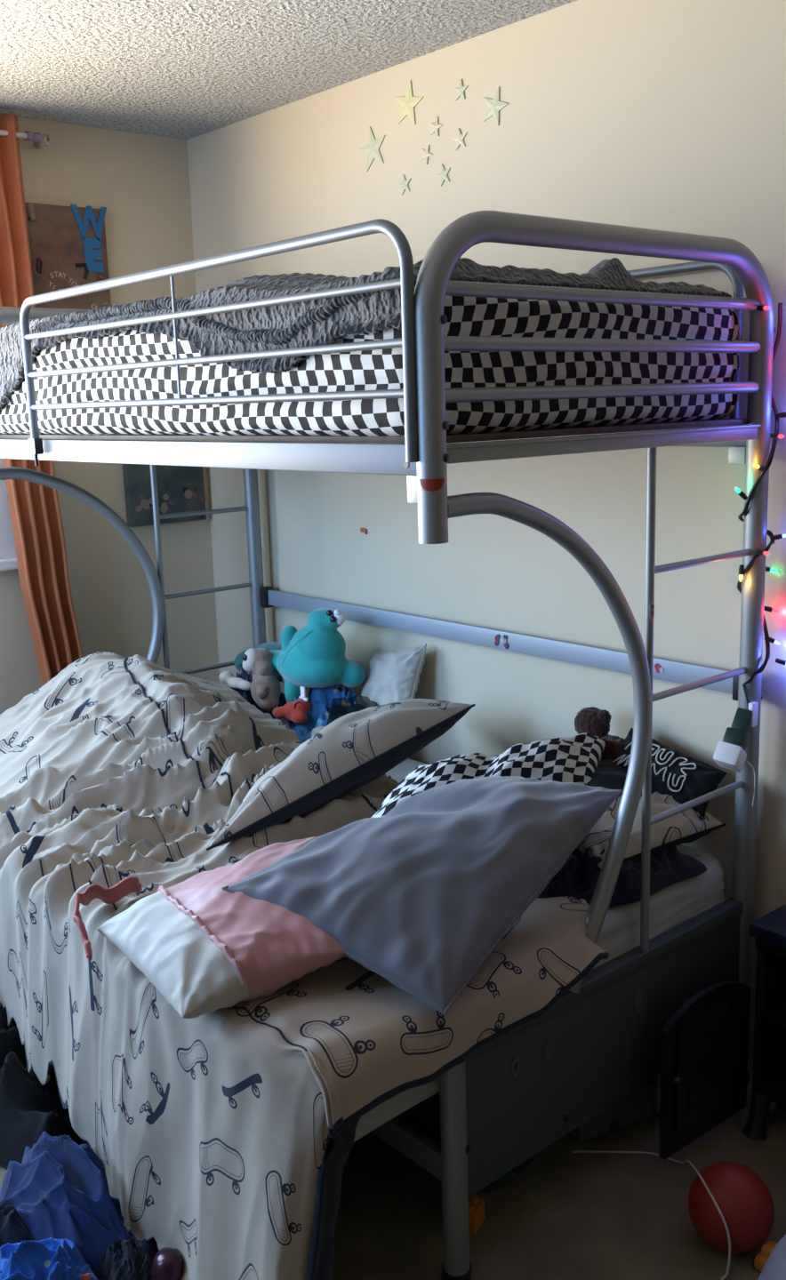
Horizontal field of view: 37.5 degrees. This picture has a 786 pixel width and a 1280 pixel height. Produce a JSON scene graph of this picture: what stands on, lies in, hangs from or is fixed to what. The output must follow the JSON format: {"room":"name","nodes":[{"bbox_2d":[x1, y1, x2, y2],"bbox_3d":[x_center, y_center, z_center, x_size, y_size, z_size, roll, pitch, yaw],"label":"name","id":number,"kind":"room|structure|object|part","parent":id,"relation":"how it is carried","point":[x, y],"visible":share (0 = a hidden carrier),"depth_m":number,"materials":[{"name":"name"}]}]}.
{"room":"bedroom","nodes":[
{"label":"bedroom","id":0,"kind":"room"},
{"bbox_2d":[0,116,220,714],"bbox_3d":[-2.045,-0.278,3.552,3.400,2.720,0.100,-12,15,-40],"label":"wall","id":1,"kind":"structure","parent":0,"point":[141,180],"depth_m":4.28,"materials":[{"name":"beige paint"}]},
{"bbox_2d":[0,458,17,570],"bbox_3d":[-2.149,-0.671,3.329,2.180,1.175,0.110,-12,15,-40],"label":"window","id":2,"kind":"structure","parent":1,"relation":"in","point":[8,556],"depth_m":4.05,"materials":[{"name":"white glass"}]},
{"bbox_2d":[0,129,50,148],"bbox_3d":[-2.124,-1.498,3.127,2.515,0.035,0.103,-12,15,-40],"label":"curtain rod","id":3,"kind":"object","parent":1,"relation":"attached to","point":[42,140],"visible":1,"depth_m":3.86,"materials":[{"name":"white plastic"}]},
{"bbox_3d":[-2.116,-1.490,3.088,2.475,0.018,0.018,-12,15,-40],"label":"rod","id":4,"kind":"part","parent":3,"relation":"part of","materials":[{"name":"white plastic"}]},
{"bbox_2d":[0,112,83,686],"bbox_3d":[-1.238,-0.470,4.040,0.403,2.550,0.084,-12,15,-40],"label":"curtain","id":5,"kind":"object","parent":3,"relation":"hanging from","point":[35,509],"visible":0.51,"depth_m":4.03,"materials":[{"name":"orange fabric"}]},
{"bbox_2d":[24,202,111,309],"bbox_3d":[-1.180,-1.253,4.042,0.432,0.518,0.041,-12,15,-40],"label":"painting","id":6,"kind":"object","parent":1,"relation":"attached to","point":[68,244],"visible":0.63,"depth_m":4.05,"materials":[{"name":"brown paint"}]},
{"bbox_2d":[122,440,206,527],"bbox_3d":[-0.873,-0.613,4.434,0.333,0.332,0.030,-12,15,-40],"label":"painting","id":7,"kind":"object","parent":1,"relation":"attached to","point":[180,489],"visible":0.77,"depth_m":4.42,"materials":[{"name":"paint"}]},
{"bbox_2d":[0,0,576,140],"bbox_3d":[-0.061,-1.247,0.969,3.600,0.100,6.282,-12,15,-40],"label":"ceiling","id":8,"kind":"structure","parent":0,"point":[180,69],"depth_m":3.24,"materials":[{"name":"white paint"}]},
{"bbox_2d":[0,1069,785,1279],"bbox_3d":[0.023,1.514,1.539,3.600,0.100,6.282,-12,15,-40],"label":"floor","id":9,"kind":"structure","parent":0,"point":[567,1215],"depth_m":2.52,"materials":[{"name":"beige carpet"}]},
{"bbox_2d":[0,1201,31,1247],"bbox_3d":[-0.887,1.222,2.491,0.313,0.138,0.099,6,14,33],"label":"trousers","id":10,"kind":"object","parent":9,"relation":"on","point":[12,1230],"visible":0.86,"depth_m":2.43,"materials":[{"name":"blue fabric"}]},
{"bbox_2d":[0,1001,79,1169],"bbox_3d":[-1.046,1.037,2.921,0.482,0.336,0.766,-8,13,-28],"label":"clothes","id":11,"kind":"object","parent":9,"relation":"on","point":[28,1108],"visible":0.55,"depth_m":2.75,"materials":[{"name":"black fabric"}]},
{"bbox_2d":[0,1237,97,1279],"bbox_3d":[-0.712,1.253,2.284,0.254,0.150,0.232,-2,12,-1],"label":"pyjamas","id":12,"kind":"object","parent":9,"relation":"on","point":[48,1259],"visible":1,"depth_m":2.28,"materials":[{"name":"blue fabric"}]},
{"bbox_2d":[0,1131,158,1279],"bbox_3d":[-0.689,1.167,2.486,0.442,0.237,0.213,6,14,34],"label":"clothes","id":13,"kind":"object","parent":9,"relation":"on","point":[60,1189],"visible":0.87,"depth_m":2.42,"materials":[{"name":"blue fabric"}]},
{"bbox_2d":[101,1235,152,1279],"bbox_3d":[-0.543,1.261,2.368,0.102,0.091,0.129,-12,15,-40],"label":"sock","id":14,"kind":"object","parent":9,"relation":"on","point":[124,1260],"visible":0.98,"depth_m":2.35,"materials":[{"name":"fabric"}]},
{"bbox_2d":[151,1247,183,1279],"bbox_3d":[-0.452,1.270,2.332,0.068,0.080,0.069,-12,15,-40],"label":"ball","id":15,"kind":"object","parent":9,"relation":"on","point":[168,1263],"visible":0.96,"depth_m":2.31,"materials":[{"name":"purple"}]},
{"bbox_2d":[0,210,775,1279],"bbox_3d":[-0.209,0.069,3.223,1.108,2.062,2.135,-12,15,-40],"label":"bunk bed","id":16,"kind":"object","parent":9,"relation":"on","point":[487,1121],"visible":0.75,"depth_m":2.46,"materials":[{"name":"silver metal"}]},
{"bbox_3d":[-0.470,-0.655,2.506,0.006,0.276,0.006,4,13,26],"label":"guard rod","id":17,"kind":"part","parent":16,"relation":"part of","materials":[{"name":"silver metal"}]},
{"bbox_3d":[-0.613,-0.449,2.773,0.024,0.054,2.035,-12,15,-40],"label":"rail","id":18,"kind":"part","parent":16,"relation":"part of","materials":[{"name":"silver metal"}]},
{"bbox_3d":[-0.471,-0.607,2.519,0.022,0.407,1.540,-12,15,-40],"label":"guard rail","id":19,"kind":"part","parent":16,"relation":"part of","materials":[{"name":"silver metal"}]},
{"bbox_2d":[0,286,739,436],"bbox_3d":[-0.224,-0.695,3.070,1.028,0.265,2.021,-12,15,-40],"label":"mattress","id":20,"kind":"object","parent":16,"relation":"on","point":[476,316],"visible":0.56,"depth_m":2.37,"materials":[{"name":"fabric"}]},
{"bbox_2d":[0,257,731,409],"bbox_3d":[-0.240,-0.732,3.045,1.032,0.338,1.953,-12,15,-40],"label":"knit blanket","id":21,"kind":"object","parent":20,"relation":"on","point":[320,322],"visible":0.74,"depth_m":2.35,"materials":[{"name":"grey fabric"}]},
{"bbox_3d":[-0.558,0.915,3.066,0.025,0.060,2.035,-12,15,-40],"label":"rail","id":22,"kind":"part","parent":16,"relation":"part of","materials":[{"name":"silver metal"}]},
{"bbox_3d":[0.039,-0.267,2.043,0.006,0.051,0.038,-12,15,-40],"label":"hook plate","id":23,"kind":"part","parent":16,"relation":"part of","materials":[{"name":"silver metal"}]},
{"bbox_2d":[418,478,445,493],"bbox_3d":[0.068,-0.265,1.989,0.045,0.024,0.012,-1,12,1],"label":"sticker","id":24,"kind":"object","parent":16,"relation":"attached to","point":[428,485],"visible":1,"depth_m":1.99,"materials":[{"name":"red paper"}]},
{"bbox_3d":[0.122,1.046,2.294,0.052,0.481,0.052,-12,15,-40],"label":"post","id":25,"kind":"part","parent":16,"relation":"part of","materials":[{"name":"silver metal"}]},
{"bbox_3d":[0.189,-0.028,3.556,0.020,0.055,2.035,-12,15,-40],"label":"rail","id":26,"kind":"part","parent":16,"relation":"part of","materials":[{"name":"silver metal"}]},
{"bbox_2d":[494,634,508,648],"bbox_3d":[0.317,0.003,3.394,0.003,0.041,0.058,-12,15,-40],"label":"sticker","id":27,"kind":"object","parent":16,"relation":"attached to","point":[497,636],"visible":1,"depth_m":3.39,"materials":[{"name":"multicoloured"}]},
{"bbox_2d":[494,634,499,645],"bbox_3d":[0.306,0.000,3.407,0.001,0.032,0.020,-12,15,-40],"label":"print","id":28,"kind":"object","parent":27,"relation":"attached to","point":[497,637],"depth_m":3.41,"materials":[{"name":"red"}]},
{"bbox_2d":[510,1056,519,1077],"bbox_3d":[0.249,0.870,2.359,0.028,0.044,0.001,-12,15,-40],"label":"sticker","id":29,"kind":"object","parent":16,"relation":"attached to","point":[515,1065],"visible":1,"depth_m":2.36,"materials":[{"name":"grey"}]},
{"bbox_2d":[513,1062,517,1072],"bbox_3d":[0.250,0.870,2.359,0.011,0.024,0.001,-12,15,-40],"label":"print","id":30,"kind":"object","parent":29,"relation":"attached to","point":[515,1063],"depth_m":2.36,"materials":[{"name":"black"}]},
{"bbox_3d":[0.171,-0.610,3.436,0.024,0.054,2.035,-12,15,-40],"label":"rail","id":31,"kind":"part","parent":16,"relation":"part of","materials":[{"name":"silver metal"}]},
{"bbox_2d":[328,758,724,1142],"bbox_3d":[-0.314,0.617,3.223,1.356,0.232,2.031,-12,15,-40],"label":"mattress","id":32,"kind":"object","parent":16,"relation":"on","point":[676,903],"visible":0.06,"depth_m":2.68,"materials":[{"name":"white fabric"}]},
{"bbox_2d":[219,648,280,710],"bbox_3d":[-0.488,0.121,3.973,0.116,0.200,0.315,-12,15,-40],"label":"plush sloth","id":33,"kind":"object","parent":32,"relation":"on","point":[265,688],"visible":0.99,"depth_m":3.89,"materials":[{"name":"grey fabric"}]},
{"bbox_3d":[-0.544,0.143,4.022,0.053,0.053,0.174,-12,15,-40],"label":"arm","id":34,"kind":"part","parent":33,"relation":"part of"},
{"bbox_3d":[-0.445,0.167,3.888,0.042,0.047,0.089,-6,12,-21],"label":"arm","id":35,"kind":"part","parent":33,"relation":"part of"},
{"bbox_2d":[230,665,287,719],"bbox_3d":[-0.497,0.197,4.095,0.286,0.243,0.256,-6,12,-19],"label":"throw","id":36,"kind":"object","parent":32,"relation":"on","point":[246,676],"visible":0.16,"depth_m":4.04,"materials":[{"name":"fabric"}]},
{"bbox_2d":[234,625,297,681],"bbox_3d":[-0.417,0.039,4.089,0.181,0.223,0.354,-12,15,-40],"label":"dinosaur","id":37,"kind":"object","parent":36,"relation":"on","point":[288,632],"visible":0.29,"depth_m":4.04},
{"bbox_2d":[0,651,608,1279],"bbox_3d":[-0.416,0.660,3.069,1.248,0.966,2.122,-12,15,-40],"label":"comforter","id":38,"kind":"object","parent":32,"relation":"on","point":[210,1132],"visible":0.79,"depth_m":2.43,"materials":[{"name":"fabric"}]},
{"bbox_2d":[72,836,345,1018],"bbox_3d":[-0.377,0.574,2.326,0.532,0.197,0.520,-4,12,-11],"label":"pillow","id":39,"kind":"object","parent":38,"relation":"on","point":[205,948],"visible":0.86,"depth_m":2.20,"materials":[{"name":"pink fabric"}]},
{"bbox_2d":[206,698,475,850],"bbox_3d":[-0.131,0.328,3.117,0.253,0.230,1.074,9,16,41],"label":"pillow","id":40,"kind":"object","parent":38,"relation":"on","point":[354,750],"visible":0.98,"depth_m":3.03,"materials":[{"name":"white fabric"}]},
{"bbox_2d":[221,776,623,1014],"bbox_3d":[0.102,0.481,2.445,0.460,0.259,0.814,8,15,39],"label":"pillow","id":41,"kind":"object","parent":38,"relation":"on","point":[419,894],"visible":0.96,"depth_m":2.29,"materials":[{"name":"grey fabric"}]},
{"bbox_2d":[371,732,606,817],"bbox_3d":[0.214,0.378,2.914,0.766,0.236,0.233,-5,12,-16],"label":"pillow","id":42,"kind":"object","parent":38,"relation":"on","point":[575,759],"visible":0.46,"depth_m":2.87,"materials":[{"name":"fabric"}]},
{"bbox_2d":[584,759,655,796],"bbox_3d":[0.475,0.408,2.955,0.511,0.168,0.275,-6,12,-21],"label":"pillow","id":43,"kind":"object","parent":38,"relation":"on","point":[607,774],"visible":0.16,"depth_m":2.91,"materials":[{"name":"blue fabric"}]},
{"bbox_2d":[574,706,624,760],"bbox_3d":[0.568,0.293,3.077,0.128,0.221,0.207,-12,15,-40],"label":"plush bear","id":44,"kind":"object","parent":43,"relation":"on","point":[594,721],"visible":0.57,"depth_m":3.06},
{"bbox_2d":[273,684,356,743],"bbox_3d":[-0.203,0.244,3.873,0.502,0.224,0.337,2,12,18],"label":"throw","id":45,"kind":"object","parent":32,"relation":"on","point":[320,700],"visible":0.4,"depth_m":3.82,"materials":[{"name":"blue fabric"}]},
{"bbox_2d":[272,698,310,723],"bbox_3d":[-0.332,0.228,3.812,0.151,0.081,0.071,8,15,39],"label":"plush toy","id":46,"kind":"object","parent":45,"relation":"on","point":[296,711],"visible":0.98,"depth_m":3.78,"materials":[{"name":"red fabric"}]},
{"bbox_2d":[269,608,365,703],"bbox_3d":[-0.290,0.057,3.883,0.230,0.355,0.412,-12,15,-40],"label":"stuffed toy","id":47,"kind":"object","parent":45,"relation":"on","point":[315,657],"visible":0.94,"depth_m":3.78,"materials":[{"name":"teal fabric"}]},
{"bbox_2d":[326,695,375,726],"bbox_3d":[-0.130,0.224,3.720,0.150,0.047,0.231,-1,12,2],"label":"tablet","id":48,"kind":"object","parent":45,"relation":"on","point":[340,707],"visible":0.56,"depth_m":3.73,"materials":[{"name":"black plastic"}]},
{"bbox_2d":[360,643,426,706],"bbox_3d":[-0.011,0.147,3.775,0.133,0.301,0.270,-12,15,-40],"label":"pillow","id":49,"kind":"object","parent":45,"relation":"on","point":[392,676],"visible":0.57,"depth_m":3.70,"materials":[{"name":"beige fabric"}]},
{"bbox_2d":[311,726,325,737],"bbox_3d":[-0.225,0.291,3.662,0.068,0.027,0.068,-12,15,-40],"label":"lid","id":50,"kind":"object","parent":32,"relation":"on","point":[316,730],"visible":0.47,"depth_m":3.65,"materials":[{"name":"plastic"}]},
{"bbox_2d":[537,843,706,907],"bbox_3d":[0.519,0.521,2.705,0.483,0.119,0.206,-12,15,-40],"label":"pillow","id":51,"kind":"object","parent":32,"relation":"on","point":[578,879],"visible":0.44,"depth_m":2.64,"materials":[{"name":"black fabric"}]},
{"bbox_2d":[571,792,726,871],"bbox_3d":[0.565,0.454,2.842,0.422,0.134,0.280,-9,14,-33],"label":"pillow","id":52,"kind":"object","parent":51,"relation":"on","point":[688,826],"visible":0.41,"depth_m":2.76,"materials":[{"name":"beige fabric"}]},
{"bbox_2d":[612,728,727,817],"bbox_3d":[0.682,0.332,2.949,0.123,0.157,0.319,-12,15,-40],"label":"cushion","id":53,"kind":"object","parent":52,"relation":"on","point":[676,774],"visible":0.56,"depth_m":2.88,"materials":[{"name":"black fabric"}]},
{"bbox_3d":[0.448,-0.496,2.305,1.020,0.025,0.024,-12,15,-40],"label":"rail","id":54,"kind":"part","parent":16,"relation":"part of","materials":[{"name":"silver metal"}]},
{"bbox_3d":[0.446,-0.582,2.287,1.020,0.025,0.024,-12,15,-40],"label":"rail","id":55,"kind":"part","parent":16,"relation":"part of","materials":[{"name":"silver metal"}]},
{"bbox_3d":[0.443,-0.671,2.269,1.020,0.025,0.024,-12,15,-40],"label":"rail","id":56,"kind":"part","parent":16,"relation":"part of","materials":[{"name":"silver metal"}]},
{"bbox_3d":[0.495,0.880,2.599,0.980,0.333,0.036,-12,15,-40],"label":"panel","id":57,"kind":"part","parent":16,"relation":"part of","materials":[{"name":"grey paint"}]},
{"bbox_2d":[633,990,641,1013],"bbox_3d":[0.554,0.818,2.618,0.028,0.056,0.002,-12,15,-40],"label":"sticker","id":58,"kind":"object","parent":16,"relation":"attached to","point":[637,999],"visible":1,"depth_m":2.62,"materials":[{"name":"brown"}]},
{"bbox_2d":[635,1001,640,1010],"bbox_3d":[0.555,0.828,2.619,0.018,0.020,0.001,-12,15,-40],"label":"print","id":59,"kind":"object","parent":58,"relation":"attached to","point":[637,1004],"depth_m":2.62,"materials":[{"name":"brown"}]},
{"bbox_2d":[649,602,654,619],"bbox_3d":[0.549,-0.061,2.456,0.015,0.036,0.002,-12,15,-40],"label":"sticker","id":60,"kind":"object","parent":16,"relation":"attached to","point":[652,606],"visible":1,"depth_m":2.46,"materials":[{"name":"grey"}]},
{"bbox_2d":[654,663,663,673],"bbox_3d":[0.684,0.073,2.978,0.002,0.026,0.030,-12,15,-40],"label":"sticker","id":61,"kind":"object","parent":16,"relation":"attached to","point":[658,668],"visible":1,"depth_m":2.98,"materials":[{"name":"red"}]},
{"bbox_3d":[0.304,-0.784,3.259,0.022,0.407,1.537,-12,15,-40],"label":"guard rail","id":62,"kind":"part","parent":16,"relation":"part of","materials":[{"name":"silver metal"}]},
{"bbox_2d":[712,701,758,806],"bbox_3d":[0.804,0.282,2.742,0.068,0.260,0.127,7,15,37],"label":"power adapter","id":63,"kind":"object","parent":16,"relation":"hanging from","point":[730,754],"visible":1,"depth_m":2.71,"materials":[{"name":"white plastic"}]},
{"bbox_2d":[722,707,751,750],"bbox_3d":[0.814,0.213,2.735,0.054,0.102,0.081,6,14,34],"label":"socket","id":64,"kind":"object","parent":63,"relation":"attached to","point":[735,737],"depth_m":2.72,"materials":[{"name":"teal plastic"}]},
{"bbox_3d":[0.861,0.346,2.784,0.021,0.113,0.004,-2,12,-1],"label":"cord","id":65,"kind":"part","parent":63,"relation":"part of","materials":[{"name":"beige plastic"}]},
{"bbox_3d":[0.802,-0.430,2.699,0.006,0.041,0.045,-12,15,-40],"label":"hook plate","id":66,"kind":"part","parent":16,"relation":"part of","materials":[{"name":"silver metal"}]},
{"bbox_2d":[734,303,785,710],"bbox_3d":[0.862,-0.274,2.675,0.128,0.972,0.127,-12,15,-40],"label":"string lights","id":67,"kind":"object","parent":16,"relation":"hanging from","point":[776,436],"visible":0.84,"depth_m":2.66,"materials":[{"name":"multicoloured plastic"}]},
{"bbox_3d":[0.325,0.860,2.424,0.035,0.048,0.001,-12,15,-40],"label":"sticker","id":68,"kind":"object","parent":16,"relation":"attached to","visible":0},
{"bbox_2d":[544,1043,551,1055],"bbox_3d":[0.325,0.857,2.423,0.022,0.028,0.001,-12,15,-40],"label":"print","id":69,"kind":"object","parent":68,"relation":"attached to","point":[548,1046],"depth_m":2.42,"materials":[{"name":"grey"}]},
{"bbox_2d":[468,1192,484,1235],"bbox_3d":[0.169,1.228,2.482,0.040,0.062,0.060,4,13,26],"label":"toy","id":70,"kind":"object","parent":9,"relation":"on","point":[476,1204],"visible":0.66,"depth_m":2.46,"materials":[{"name":"orange plastic"}]},
{"bbox_2d":[569,1079,655,1142],"bbox_3d":[0.518,1.130,2.837,0.228,0.090,0.108,-7,13,-26],"label":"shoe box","id":71,"kind":"object","parent":9,"relation":"on","point":[637,1105],"visible":0.31,"depth_m":2.80,"materials":[{"name":"cardboard"}]},
{"bbox_3d":[0.517,1.096,2.829,0.228,0.020,0.108,-7,13,-26],"label":"lid","id":72,"kind":"part","parent":71,"relation":"part of","materials":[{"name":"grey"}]},
{"bbox_2d":[571,1150,730,1279],"bbox_3d":[0.633,1.168,2.494,0.194,0.154,0.580,-7,13,-26],"label":"cable","id":73,"kind":"object","parent":9,"relation":"on","point":[723,1277],"visible":0.96,"depth_m":2.42,"materials":[{"name":"beige plastic"}]},
{"bbox_2d":[658,904,785,1159],"bbox_3d":[1.022,0.971,2.481,0.500,0.538,0.718,-12,15,-40],"label":"nightstand","id":74,"kind":"object","parent":9,"relation":"on","point":[705,1042],"visible":1,"depth_m":2.70,"materials":[{"name":"blue paint"}]},
{"bbox_3d":[0.633,0.984,2.583,0.020,0.020,0.020,-12,15,-40],"label":"knob","id":75,"kind":"part","parent":74,"relation":"part of","materials":[{"name":"black plastic"}]},
{"bbox_3d":[0.725,0.976,2.682,0.306,0.360,0.016,-11,15,-37],"label":"door","id":76,"kind":"part","parent":74,"relation":"part of","materials":[{"name":"black wood"}]},
{"bbox_3d":[0.729,0.972,2.674,0.240,0.260,0.004,-12,15,-40],"label":"pane","id":77,"kind":"part","parent":74,"relation":"part of","materials":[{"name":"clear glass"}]},
{"bbox_3d":[0.873,1.132,2.770,0.081,0.115,0.060,-12,15,-40],"label":"leg","id":78,"kind":"part","parent":74,"relation":"part of","materials":[{"name":"black wood"}]},
{"bbox_3d":[0.988,1.109,2.867,0.081,0.115,0.060,-12,15,-40],"label":"leg","id":79,"kind":"part","parent":74,"relation":"part of","materials":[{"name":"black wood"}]},
{"bbox_2d":[687,1160,774,1254],"bbox_3d":[0.701,1.177,2.404,0.173,0.173,0.173,-12,15,-40],"label":"ball","id":80,"kind":"object","parent":9,"relation":"on","point":[745,1202],"visible":0.96,"depth_m":2.35,"materials":[{"name":"red rubber"}]},
{"bbox_2d":[751,1240,776,1271],"bbox_3d":[0.767,1.248,2.339,0.065,0.052,0.060,-12,15,-40],"label":"toy","id":81,"kind":"object","parent":9,"relation":"on","point":[758,1261],"visible":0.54,"depth_m":2.33,"materials":[{"name":"orange plastic"}]},
{"bbox_2d":[757,1234,785,1279],"bbox_3d":[0.850,1.206,2.211,0.340,0.190,0.300,-12,15,-40],"label":"cushion","id":82,"kind":"object","parent":9,"relation":"on","point":[774,1268],"visible":1,"depth_m":2.22,"materials":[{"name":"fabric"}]},
{"bbox_2d":[186,0,785,1071],"bbox_3d":[1.302,-0.137,2.370,0.100,2.720,6.282,-12,15,-40],"label":"wall","id":83,"kind":"structure","parent":0,"point":[659,115],"depth_m":3.19,"materials":[{"name":"beige paint"}]},
{"bbox_2d":[360,528,367,534],"bbox_3d":[-0.099,-0.366,3.890,0.006,0.022,0.037,-12,15,-40],"label":"sticker","id":84,"kind":"object","parent":83,"relation":"attached to","point":[362,530],"visible":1,"depth_m":3.88,"materials":[{"name":"orange"}]},
{"bbox_2d":[359,126,385,171],"bbox_3d":[-0.065,-1.516,3.569,0.006,0.128,0.128,-12,15,-40],"label":"star","id":85,"kind":"object","parent":83,"relation":"attached to","point":[372,152],"visible":1,"depth_m":3.56,"materials":[{"name":"beige plastic"}]},
{"bbox_2d":[398,174,410,195],"bbox_3d":[0.034,-1.372,3.487,0.006,0.058,0.058,-12,15,-40],"label":"star","id":86,"kind":"object","parent":83,"relation":"attached to","point":[404,184],"visible":1,"depth_m":3.48,"materials":[{"name":"beige plastic"}]},
{"bbox_2d":[394,80,423,124],"bbox_3d":[0.047,-1.584,3.420,0.006,0.125,0.123,-12,15,-40],"label":"star","id":87,"kind":"object","parent":83,"relation":"attached to","point":[408,103],"visible":1,"depth_m":3.42,"materials":[{"name":"beige plastic"}]},
{"bbox_2d":[420,144,432,164],"bbox_3d":[0.097,-1.423,3.399,0.006,0.052,0.053,-12,15,-40],"label":"star","id":88,"kind":"object","parent":83,"relation":"attached to","point":[426,153],"visible":1,"depth_m":3.40,"materials":[{"name":"beige plastic"}]},
{"bbox_2d":[430,116,442,135],"bbox_3d":[0.125,-1.486,3.351,0.006,0.053,0.051,-12,15,-40],"label":"star","id":89,"kind":"object","parent":83,"relation":"attached to","point":[436,126],"visible":1,"depth_m":3.35,"materials":[{"name":"beige plastic"}]},
{"bbox_2d":[436,163,450,186],"bbox_3d":[0.145,-1.350,3.360,0.006,0.060,0.060,-12,15,-40],"label":"star","id":90,"kind":"object","parent":83,"relation":"attached to","point":[443,174],"visible":1,"depth_m":3.36,"materials":[{"name":"beige plastic"}]},
{"bbox_2d":[452,128,467,150],"bbox_3d":[0.189,-1.425,3.291,0.006,0.058,0.059,-12,15,-40],"label":"star","id":91,"kind":"object","parent":83,"relation":"attached to","point":[460,138],"visible":1,"depth_m":3.29,"materials":[{"name":"beige plastic"}]},
{"bbox_2d":[454,79,468,100],"bbox_3d":[0.191,-1.549,3.258,0.006,0.056,0.057,-12,15,-40],"label":"star","id":92,"kind":"object","parent":83,"relation":"attached to","point":[460,89],"visible":1,"depth_m":3.26,"materials":[{"name":"beige plastic"}]},
{"bbox_2d":[482,86,508,125],"bbox_3d":[0.281,-1.461,3.173,0.006,0.099,0.095,-12,15,-40],"label":"star","id":93,"kind":"object","parent":83,"relation":"attached to","point":[494,105],"visible":1,"depth_m":3.17,"materials":[{"name":"beige plastic"}]}
]}

